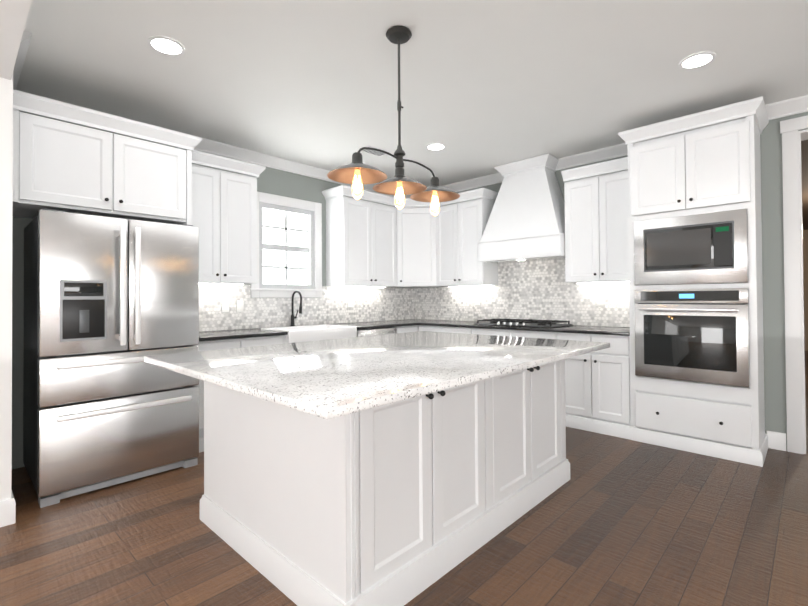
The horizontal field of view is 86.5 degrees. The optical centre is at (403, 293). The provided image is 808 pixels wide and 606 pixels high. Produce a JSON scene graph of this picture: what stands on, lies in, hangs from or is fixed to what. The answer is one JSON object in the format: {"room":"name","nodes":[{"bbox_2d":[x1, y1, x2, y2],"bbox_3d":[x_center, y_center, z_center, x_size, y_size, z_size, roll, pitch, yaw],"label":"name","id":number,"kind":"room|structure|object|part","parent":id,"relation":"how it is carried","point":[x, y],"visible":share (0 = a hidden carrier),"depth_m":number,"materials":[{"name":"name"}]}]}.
{"room":"kitchen","nodes":[
{"label":"kitchen","id":0,"kind":"room"},
{"bbox_2d":[0,73,12,500],"bbox_3d":[-4.674,-0.113,0.565,1.150,2.740,6.080,-1,-1,44],"label":"wall","id":1,"kind":"structure","parent":0,"point":[6,152],"depth_m":2.35,"materials":[{"name":"white paint"}]},
{"bbox_2d":[0,497,15,526],"bbox_3d":[-4.237,1.182,0.154,0.016,0.135,6.096,-1,-1,44],"label":"baseboard","id":2,"kind":"structure","parent":1,"relation":"attached to","point":[7,507],"depth_m":2.34,"materials":[{"name":"white wood"}]},
{"bbox_2d":[12,110,395,468],"bbox_3d":[-1.381,-0.087,4.760,0.140,2.740,4.540,-1,-1,44],"label":"wall","id":3,"kind":"structure","parent":0,"point":[273,181],"depth_m":3.16,"materials":[{"name":"grey paint"}]},
{"bbox_2d":[13,90,201,224],"bbox_3d":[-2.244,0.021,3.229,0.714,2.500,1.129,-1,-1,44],"label":"upper cabinet","id":4,"kind":"object","parent":3,"relation":"attached to","point":[66,167],"visible":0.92,"depth_m":2.96,"materials":[{"name":"wood"}]},
{"bbox_2d":[179,148,265,283],"bbox_3d":[-1.744,-0.658,3.999,0.394,1.130,0.779,-1,-1,44],"label":"upper cabinet","id":5,"kind":"object","parent":3,"relation":"attached to","point":[224,211],"visible":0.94,"depth_m":3.91,"materials":[{"name":"white wood"}]},
{"bbox_2d":[199,283,242,284],"bbox_3d":[-1.829,-0.085,4.042,0.040,0.011,0.640,-1,-1,44],"label":"under-cabinet light","id":6,"kind":"object","parent":5,"relation":"attached to","point":[199,283],"depth_m":4.07,"materials":[{"name":"white plastic"}]},
{"bbox_2d":[249,192,323,297],"bbox_3d":[-1.311,-0.507,4.787,0.155,1.110,0.920,-1,-1,44],"label":"window","id":7,"kind":"structure","parent":3,"relation":"in","point":[289,246],"depth_m":4.82,"materials":[{"name":"white glass"}]},
{"bbox_2d":[199,285,414,331],"bbox_3d":[-0.994,0.143,5.051,0.010,0.451,3.342,-1,-1,44],"label":"tile backsplash","id":8,"kind":"structure","parent":3,"relation":"attached to","point":[368,304],"depth_m":4.90,"materials":[{"name":"tile"}]},
{"bbox_2d":[222,300,228,312],"bbox_3d":[-1.759,0.130,4.235,0.007,0.122,0.078,-1,-1,44],"label":"electrical outlet plate","id":9,"kind":"object","parent":8,"relation":"attached to","point":[225,303],"depth_m":4.23,"materials":[{"name":"white plastic"}]},
{"bbox_2d":[236,300,243,311],"bbox_3d":[-1.655,0.130,4.344,0.007,0.122,0.078,-1,-1,44],"label":"electrical outlet plate","id":10,"kind":"object","parent":8,"relation":"attached to","point":[240,304],"depth_m":4.34,"materials":[{"name":"white plastic"}]},
{"bbox_2d":[347,298,351,306],"bbox_3d":[-0.677,0.116,5.373,0.007,0.122,0.078,-1,-1,44],"label":"electrical outlet plate","id":11,"kind":"object","parent":8,"relation":"attached to","point":[349,300],"depth_m":5.36,"materials":[{"name":"white plastic"}]},
{"bbox_2d":[326,185,397,287],"bbox_3d":[-0.510,-0.651,5.336,0.339,1.130,0.870,-1,-1,44],"label":"upper cabinet","id":12,"kind":"object","parent":3,"relation":"attached to","point":[362,235],"depth_m":5.12,"materials":[{"name":"white wood"}]},
{"bbox_2d":[333,286,383,287],"bbox_3d":[-0.551,-0.078,5.386,0.040,0.011,0.810,-1,-1,44],"label":"under-cabinet light","id":13,"kind":"object","parent":12,"relation":"attached to","point":[333,286],"depth_m":5.39,"materials":[{"name":"white plastic"}]},
{"bbox_2d":[398,198,430,287],"bbox_3d":[0.154,-0.650,5.788,0.680,1.130,0.698,-1,-1,44],"label":"upper cabinet","id":14,"kind":"object","parent":3,"relation":"attached to","point":[411,243],"depth_m":5.55,"materials":[{"name":"white wood"}]},
{"bbox_2d":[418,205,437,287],"bbox_3d":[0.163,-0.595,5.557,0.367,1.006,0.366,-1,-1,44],"label":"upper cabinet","id":15,"kind":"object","parent":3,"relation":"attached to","point":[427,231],"depth_m":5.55,"materials":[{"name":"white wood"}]},
{"bbox_2d":[0,351,807,605],"bbox_3d":[2.805,1.279,2.360,9.800,0.100,19.000,-1,-1,44],"label":"floor","id":16,"kind":"structure","parent":0,"point":[615,521],"depth_m":2.12,"materials":[{"name":"brown wood"}]},
{"bbox_2d":[23,209,198,507],"bbox_3d":[-2.115,0.382,3.123,0.919,1.775,0.910,-1,-1,44],"label":"fridge","id":17,"kind":"object","parent":16,"relation":"on","point":[30,405],"depth_m":2.78,"materials":[{"name":"metal"}]},
{"bbox_3d":[-1.854,0.354,2.875,0.091,1.698,0.910,-1,-1,44],"label":"fridge door","id":18,"kind":"part","parent":17,"relation":"part of","materials":[{"name":"silver metal"}]},
{"bbox_3d":[-1.807,0.163,2.831,0.064,1.208,0.760,-1,-1,44],"label":"fridge handle","id":19,"kind":"part","parent":17,"relation":"part of","materials":[{"name":"silver metal"}]},
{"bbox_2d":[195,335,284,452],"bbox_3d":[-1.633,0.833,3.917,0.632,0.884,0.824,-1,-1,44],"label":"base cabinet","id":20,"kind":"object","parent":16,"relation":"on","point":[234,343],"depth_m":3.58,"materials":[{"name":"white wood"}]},
{"bbox_2d":[357,327,395,336],"bbox_3d":[-0.490,0.844,5.054,0.623,0.875,0.602,-1,-1,44],"label":"dishwasher","id":21,"kind":"object","parent":16,"relation":"on","point":[374,331],"visible":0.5,"depth_m":4.84,"materials":[{"name":"metal"}]},
{"bbox_2d":[200,359,569,605],"bbox_3d":[-0.007,0.801,2.630,1.308,0.898,1.907,-1,-1,44],"label":"kitchen island","id":22,"kind":"object","parent":16,"relation":"on","point":[402,502],"visible":0.9,"depth_m":1.88,"materials":[{"name":"white wood"}]},
{"bbox_2d":[144,331,609,419],"bbox_3d":[-0.015,0.335,2.473,1.570,0.030,2.200,-1,-1,44],"label":"island countertop","id":23,"kind":"structure","parent":22,"relation":"on","point":[328,379],"depth_m":1.90,"materials":[{"name":"white stone"}]},
{"bbox_2d":[395,325,418,332],"bbox_3d":[-0.183,0.841,5.442,0.632,0.884,0.371,-1,-1,44],"label":"base cabinet","id":24,"kind":"object","parent":16,"relation":"on","point":[414,328],"depth_m":5.23,"materials":[{"name":"white wood"}]},
{"bbox_2d":[199,319,417,340],"bbox_3d":[-0.760,0.380,4.827,0.654,0.030,3.342,-1,-1,44],"label":"countertop","id":25,"kind":"structure","parent":24,"relation":"on","point":[260,332],"depth_m":4.05,"materials":[{"name":"black stone"}]},
{"bbox_2d":[291,291,301,325],"bbox_3d":[-1.157,0.168,4.671,0.211,0.395,0.091,-1,-1,44],"label":"faucet","id":26,"kind":"object","parent":25,"relation":"on","point":[293,317],"visible":0.9,"depth_m":4.69,"materials":[{"name":"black metal"}]},
{"bbox_2d":[261,324,356,343],"bbox_3d":[-0.981,0.486,4.481,0.541,0.267,0.822,-1,-1,44],"label":"farmhouse sink","id":27,"kind":"object","parent":25,"relation":"in","point":[306,333],"visible":0.46,"depth_m":4.33,"materials":[{"name":"ceramic"}]},
{"bbox_2d":[391,319,629,335],"bbox_3d":[1.096,0.369,4.916,2.910,0.030,0.657,-1,-1,44],"label":"countertop","id":28,"kind":"structure","parent":24,"relation":"on","point":[624,331],"depth_m":4.35,"materials":[{"name":"black stone"}]},
{"bbox_2d":[473,318,572,327],"bbox_3d":[1.297,0.322,4.724,0.920,0.056,0.530,-1,-1,44],"label":"cooktop","id":29,"kind":"object","parent":28,"relation":"in","point":[525,323],"visible":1,"depth_m":4.57,"materials":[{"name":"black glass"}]},
{"bbox_2d":[419,325,470,333],"bbox_3d":[0.682,0.835,5.324,0.820,0.884,0.632,-1,-1,44],"label":"base cabinet","id":30,"kind":"object","parent":16,"relation":"on","point":[464,330],"depth_m":5.08,"materials":[{"name":"white wood"}]},
{"bbox_2d":[471,328,554,338],"bbox_3d":[1.334,0.823,4.704,0.981,0.884,0.632,-1,-1,44],"label":"base cabinet","id":31,"kind":"object","parent":16,"relation":"on","point":[482,331],"depth_m":4.46,"materials":[{"name":"white wood"}]},
{"bbox_2d":[555,332,630,438],"bbox_3d":[1.926,0.813,4.141,0.653,0.884,0.632,-1,-1,44],"label":"base cabinet","id":32,"kind":"object","parent":16,"relation":"on","point":[597,393],"depth_m":3.86,"materials":[{"name":"white wood"}]},
{"bbox_2d":[618,96,768,466],"bbox_3d":[2.442,-0.072,3.610,0.958,2.635,0.697,-1,-1,44],"label":"tall cabinet","id":33,"kind":"object","parent":16,"relation":"on","point":[713,168],"visible":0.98,"depth_m":3.33,"materials":[{"name":"white wood"}]},
{"bbox_2d":[634,209,747,284],"bbox_3d":[2.277,-0.343,3.440,0.754,0.540,0.175,-1,-1,44],"label":"microwave","id":34,"kind":"object","parent":33,"relation":"in","point":[708,248],"visible":1,"depth_m":3.35,"materials":[{"name":"metal"}]},
{"bbox_2d":[634,288,749,387],"bbox_3d":[2.244,0.330,3.394,0.754,0.728,0.182,-1,-1,44],"label":"built-in oven","id":35,"kind":"object","parent":33,"relation":"in","point":[697,335],"visible":0.98,"depth_m":3.33,"materials":[{"name":"metal"}]},
{"bbox_2d":[16,0,807,186],"bbox_3d":[-0.101,-1.577,-0.644,9.800,0.100,10.620,-1,-1,44],"label":"ceiling","id":36,"kind":"structure","parent":0,"point":[487,87],"depth_m":2.87,"materials":[{"name":"white paint"}]},
{"bbox_2d":[0,0,31,79],"bbox_3d":[-1.192,-1.393,-2.747,8.489,0.299,6.070,-1,-1,44],"label":"soffit","id":37,"kind":"structure","parent":36,"relation":"attached to","point":[13,15],"depth_m":1.94,"materials":[{"name":"white paint"}]},
{"bbox_2d":[148,36,184,55],"bbox_3d":[-1.419,-1.477,2.568,0.196,0.007,0.196,-1,-1,44],"label":"recessed light","id":38,"kind":"object","parent":36,"relation":"in","point":[166,45],"visible":1,"depth_m":2.56,"materials":[{"name":"white plastic"}]},
{"bbox_2d":[358,145,389,156],"bbox_3d":[-0.305,-1.462,4.421,0.160,0.008,0.300,-1,-1,44],"label":"ceiling vent","id":39,"kind":"object","parent":36,"relation":"in","point":[377,153],"visible":0.71,"depth_m":4.45,"materials":[{"name":"white metal"}]},
{"bbox_2d":[327,25,459,215],"bbox_3d":[-0.026,-0.984,2.456,0.310,1.014,0.940,-1,-1,44],"label":"pendant light","id":40,"kind":"object","parent":36,"relation":"hanging from","point":[357,173],"visible":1,"depth_m":2.43,"materials":[{"name":"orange metal"}]},
{"bbox_2d":[426,143,445,149],"bbox_3d":[0.320,-1.468,4.310,0.196,0.007,0.196,-1,-1,44],"label":"recessed light","id":41,"kind":"object","parent":36,"relation":"in","point":[436,146],"visible":1,"depth_m":4.29,"materials":[{"name":"white plastic"}]},
{"bbox_2d":[679,52,715,68],"bbox_3d":[1.887,-1.496,2.765,0.196,0.007,0.196,-1,-1,44],"label":"recessed light","id":42,"kind":"object","parent":36,"relation":"in","point":[696,60],"visible":1,"depth_m":2.76,"materials":[{"name":"white plastic"}]},
{"bbox_2d":[426,112,807,450],"bbox_3d":[3.594,-0.139,2.997,9.500,2.740,0.240,-1,-1,44],"label":"wall","id":43,"kind":"structure","parent":0,"point":[773,280],"depth_m":3.44,"materials":[{"name":"grey paint"}]},
{"bbox_2d":[13,31,807,197],"bbox_3d":[2.062,-1.464,1.411,9.500,0.105,4.420,-1,-1,44],"label":"crown molding","id":44,"kind":"structure","parent":43,"relation":"attached to","point":[788,107],"depth_m":4.39,"materials":[{"name":"white wood"}]},
{"bbox_2d":[434,189,497,286],"bbox_3d":[0.784,-0.658,5.436,0.715,1.130,0.339,-1,-1,44],"label":"upper cabinet","id":45,"kind":"object","parent":43,"relation":"attached to","point":[461,225],"depth_m":5.26,"materials":[{"name":"white wood"}]},
{"bbox_2d":[449,285,491,287],"bbox_3d":[0.836,-0.086,5.481,0.640,0.011,0.040,-1,-1,44],"label":"under-cabinet light","id":46,"kind":"object","parent":45,"relation":"attached to","point":[449,287],"depth_m":5.44,"materials":[{"name":"white plastic"}]},
{"bbox_2d":[478,154,564,263],"bbox_3d":[1.361,-0.915,4.817,0.975,1.106,0.444,-1,-1,44],"label":"range hood","id":47,"kind":"object","parent":43,"relation":"attached to","point":[526,221],"visible":0.83,"depth_m":4.69,"materials":[{"name":"white wood"}]},
{"bbox_2d":[415,259,629,326],"bbox_3d":[1.272,-0.005,5.196,3.030,0.721,0.010,-1,-1,44],"label":"tile backsplash","id":48,"kind":"structure","parent":43,"relation":"attached to","point":[538,290],"depth_m":4.98,"materials":[{"name":"tile"}]},
{"bbox_2d":[475,296,479,305],"bbox_3d":[0.940,0.097,5.499,0.078,0.122,0.007,-1,-1,44],"label":"electrical outlet plate","id":49,"kind":"object","parent":48,"relation":"attached to","point":[477,298],"depth_m":5.49,"materials":[{"name":"white plastic"}]},
{"bbox_2d":[596,295,603,306],"bbox_3d":[2.034,0.078,4.458,0.078,0.122,0.007,-1,-1,44],"label":"electrical outlet plate","id":50,"kind":"object","parent":48,"relation":"attached to","point":[599,298],"depth_m":4.46,"materials":[{"name":"white plastic"}]},
{"bbox_2d":[561,157,628,282],"bbox_3d":[1.984,-0.679,4.257,0.687,1.130,0.394,-1,-1,44],"label":"upper cabinet","id":51,"kind":"object","parent":43,"relation":"attached to","point":[596,232],"visible":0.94,"depth_m":4.16,"materials":[{"name":"white wood"}]},
{"bbox_2d":[577,281,628,283],"bbox_3d":[2.057,-0.107,4.320,0.610,0.011,0.040,-1,-1,44],"label":"under-cabinet light","id":52,"kind":"object","parent":51,"relation":"attached to","point":[626,281],"depth_m":4.35,"materials":[{"name":"white plastic"}]},
{"bbox_2d":[780,115,807,453],"bbox_3d":[3.499,-0.067,3.070,1.180,2.600,0.263,-1,-1,44],"label":"door frame","id":53,"kind":"structure","parent":43,"relation":"attached to","point":[793,137],"depth_m":3.34,"materials":[{"name":"white wood"}]},
{"bbox_2d":[801,140,807,229],"bbox_3d":[6.447,-1.510,6.240,2.240,0.160,8.379,-1,-1,44],"label":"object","id":54,"kind":"structure","parent":0,"point":[804,151],"depth_m":5.54,"materials":[{"name":"wood"}]},
{"bbox_2d":[803,230,807,350],"bbox_3d":[9.297,-0.105,9.220,1.950,2.740,0.120,-1,-1,44],"label":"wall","id":55,"kind":"structure","parent":0,"point":[805,255],"depth_m":9.51,"materials":[{"name":"grey paint"}]}
]}

